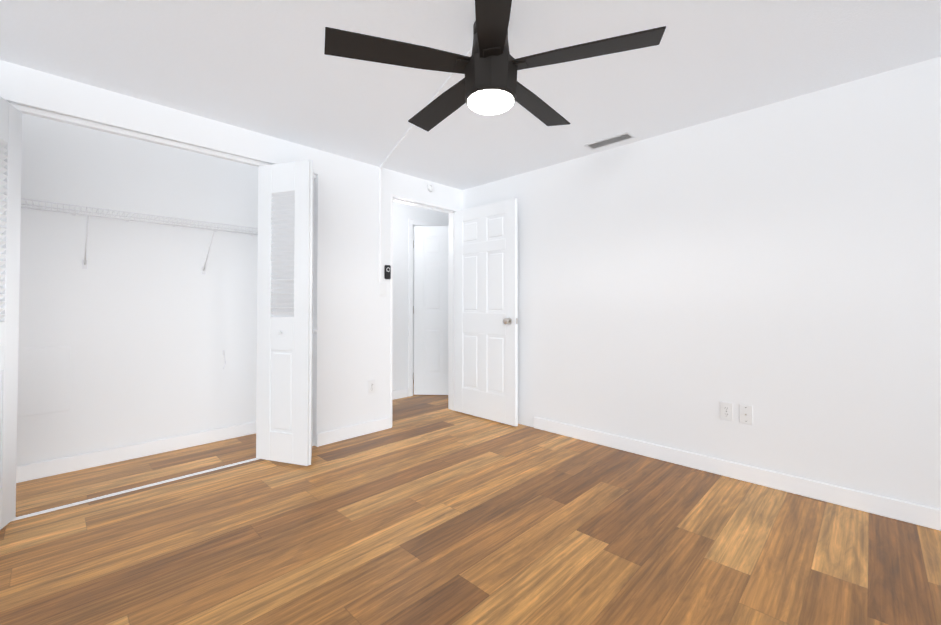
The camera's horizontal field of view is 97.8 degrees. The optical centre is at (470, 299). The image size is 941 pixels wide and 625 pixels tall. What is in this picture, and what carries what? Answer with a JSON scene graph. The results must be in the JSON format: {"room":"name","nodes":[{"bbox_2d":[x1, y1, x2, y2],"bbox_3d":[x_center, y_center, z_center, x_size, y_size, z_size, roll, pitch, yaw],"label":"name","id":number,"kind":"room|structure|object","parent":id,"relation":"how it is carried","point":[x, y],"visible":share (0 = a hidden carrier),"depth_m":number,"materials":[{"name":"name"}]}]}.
{"room":"empty bedroom","nodes":[
{"label":"empty bedroom","id":0,"kind":"room"},
{"bbox_2d":[16,113,257,465],"bbox_3d":[-2.219,-0.024,2.751,0.670,2.290,2.480,-1,-1,44],"label":"wall","id":1,"kind":"structure","parent":0,"point":[148,323],"depth_m":2.92,"materials":[{"name":"white paint"}]},
{"bbox_2d":[17,346,70,416],"bbox_3d":[-2.735,0.508,2.547,0.006,0.420,0.360,-1,-1,44],"label":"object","id":2,"kind":"structure","parent":1,"relation":"attached to","point":[44,376],"depth_m":2.59,"materials":[{"name":"white paint"}]},
{"bbox_2d":[16,421,255,482],"bbox_3d":[-2.318,1.074,2.957,0.019,0.100,2.100,-1,-1,44],"label":"baseboard","id":3,"kind":"structure","parent":1,"relation":"attached to","point":[27,472],"depth_m":2.86,"materials":[{"name":"white paint"}]},
{"bbox_2d":[21,198,257,274],"bbox_3d":[-2.212,-0.388,2.875,0.315,0.370,2.099,-1,-1,44],"label":"wire shelf","id":4,"kind":"object","parent":1,"relation":"attached to","point":[84,263],"visible":0.67,"depth_m":2.73,"materials":[{"name":"white metal"}]},
{"bbox_2d":[0,60,461,446],"bbox_3d":[-1.465,-0.021,2.958,0.120,2.290,3.830,-1,-1,44],"label":"wall","id":5,"kind":"structure","parent":0,"point":[352,334],"depth_m":3.26,"materials":[{"name":"white paint"}]},
{"bbox_2d":[0,96,21,529],"bbox_3d":[-2.257,0.067,1.821,0.422,2.065,0.325,-1,-1,44],"label":"bifold door","id":6,"kind":"structure","parent":5,"relation":"in","point":[10,158],"depth_m":2.00,"materials":[{"name":"white paint"}]},
{"bbox_2d":[9,102,315,520],"bbox_3d":[-1.876,0.067,2.520,0.042,2.100,1.890,-1,-1,44],"label":"trim","id":7,"kind":"structure","parent":5,"relation":"attached to","point":[87,124],"depth_m":2.39,"materials":[{"name":"white paint"}]},
{"bbox_2d":[256,159,316,465],"bbox_3d":[-1.222,0.083,2.893,0.407,2.065,0.404,-1,-1,44],"label":"bifold door","id":8,"kind":"structure","parent":5,"relation":"in","point":[284,391],"depth_m":2.81,"materials":[{"name":"white paint"}]},
{"bbox_2d":[317,417,390,446],"bbox_3d":[-0.940,1.080,3.382,0.015,0.100,0.675,-1,-1,44],"label":"baseboard","id":9,"kind":"structure","parent":5,"relation":"attached to","point":[332,436],"depth_m":3.35,"materials":[{"name":"white paint"}]},
{"bbox_2d":[368,380,374,393],"bbox_3d":[-0.842,0.742,3.491,0.008,0.115,0.070,-1,-1,44],"label":"outlet","id":10,"kind":"object","parent":5,"relation":"attached to","point":[371,386],"visible":1,"depth_m":3.49,"materials":[{"name":"white plastic"}]},
{"bbox_2d":[384,265,390,278],"bbox_3d":[-0.729,-0.241,3.612,0.022,0.124,0.062,-1,-1,44],"label":"light switch","id":11,"kind":"object","parent":5,"relation":"attached to","point":[387,271],"visible":1,"depth_m":3.60,"materials":[{"name":"black plastic"}]},
{"bbox_2d":[390,194,457,427],"bbox_3d":[-0.481,0.081,3.973,0.141,2.115,0.870,-1,-1,44],"label":"door frame","id":12,"kind":"structure","parent":5,"relation":"attached to","point":[451,310],"depth_m":4.24,"materials":[{"name":"white paint"}]},
{"bbox_2d":[454,198,517,425],"bbox_3d":[0.126,0.111,3.931,0.798,2.030,0.179,-1,-1,44],"label":"entry door","id":13,"kind":"structure","parent":12,"relation":"attached to","point":[486,311],"depth_m":3.88,"materials":[{"name":"white paint"}]},
{"bbox_2d":[427,184,433,190],"bbox_3d":[-0.381,-1.089,3.977,0.028,0.076,0.076,-1,-1,44],"label":"smoke detector","id":14,"kind":"object","parent":5,"relation":"attached to","point":[430,187],"visible":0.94,"depth_m":3.96,"materials":[{"name":"white plastic"}]},
{"bbox_2d":[392,202,448,396],"bbox_3d":[-0.624,0.011,5.093,0.100,2.290,3.100,-1,-1,44],"label":"wall","id":15,"kind":"structure","parent":0,"point":[403,214],"depth_m":4.82,"materials":[{"name":"white paint"}]},
{"bbox_2d":[392,388,406,399],"bbox_3d":[-1.208,1.095,4.396,0.015,0.100,1.310,-1,-1,44],"label":"baseboard","id":16,"kind":"structure","parent":15,"relation":"attached to","point":[402,393],"depth_m":4.78,"materials":[{"name":"white paint"}]},
{"bbox_2d":[408,219,444,396],"bbox_3d":[-0.451,0.098,5.258,0.114,2.120,0.930,-1,-1,44],"label":"door frame","id":17,"kind":"structure","parent":15,"relation":"attached to","point":[412,223],"depth_m":4.91,"materials":[{"name":"white paint"}]},
{"bbox_2d":[413,226,448,394],"bbox_3d":[-0.290,0.127,4.949,0.597,2.030,0.579,-1,-1,44],"label":"hall door","id":18,"kind":"structure","parent":15,"relation":"in","point":[431,273],"depth_m":4.94,"materials":[{"name":"white paint"}]},
{"bbox_2d":[0,380,940,624],"bbox_3d":[-0.180,1.152,2.839,6.160,0.060,5.680,-1,-1,44],"label":"floor","id":19,"kind":"structure","parent":0,"point":[429,510],"depth_m":1.87,"materials":[{"name":"brown wood"}]},
{"bbox_2d":[0,0,940,227],"bbox_3d":[-0.180,-1.198,2.874,6.160,0.060,5.680,-1,-1,44],"label":"ceiling","id":20,"kind":"structure","parent":0,"point":[269,68],"depth_m":2.04,"materials":[{"name":"white paint"}]},
{"bbox_2d":[379,48,471,281],"bbox_3d":[-0.367,-0.667,2.709,0.025,1.004,1.930,0,-1,-26],"label":"conduit","id":21,"kind":"object","parent":20,"relation":"attached to","point":[439,93],"visible":0.69,"depth_m":3.48,"materials":[{"name":"white paint"}]},
{"bbox_2d":[324,0,665,131],"bbox_3d":[0.101,-1.003,1.808,1.318,0.361,1.304,-1,-1,44],"label":"ceiling fan","id":22,"kind":"object","parent":20,"relation":"hanging from","point":[492,19],"depth_m":1.67,"materials":[{"name":"black metal"}]},
{"bbox_2d":[584,132,635,149],"bbox_3d":[1.020,-1.162,3.015,0.340,0.008,0.130,-1,-1,44],"label":"ceiling vent","id":23,"kind":"object","parent":20,"relation":"in","point":[622,137],"visible":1,"depth_m":3.01,"materials":[{"name":"silver metal"}]},
{"bbox_2d":[462,56,940,508],"bbox_3d":[1.342,-0.021,2.962,4.130,2.290,0.100,-1,-1,44],"label":"wall","id":24,"kind":"structure","parent":0,"point":[777,266],"depth_m":2.49,"materials":[{"name":"white paint"}]},
{"bbox_2d":[720,401,732,420],"bbox_3d":[1.622,0.709,2.602,0.070,0.115,0.008,-1,-1,44],"label":"electrical outlet","id":25,"kind":"object","parent":24,"relation":"attached to","point":[726,410],"visible":1,"depth_m":2.60,"materials":[{"name":"white plastic"}]},
{"bbox_2d":[534,417,940,530],"bbox_3d":[1.619,1.068,2.593,2.960,0.100,0.019,-1,-1,44],"label":"baseboard","id":26,"kind":"structure","parent":24,"relation":"attached to","point":[914,513],"depth_m":2.44,"materials":[{"name":"white paint"}]},
{"bbox_2d":[739,404,752,424],"bbox_3d":[1.696,0.707,2.527,0.070,0.115,0.012,-1,-1,44],"label":"electrical outlet","id":27,"kind":"object","parent":24,"relation":"attached to","point":[745,414],"visible":1,"depth_m":2.53,"materials":[{"name":"white plastic"}]}
]}

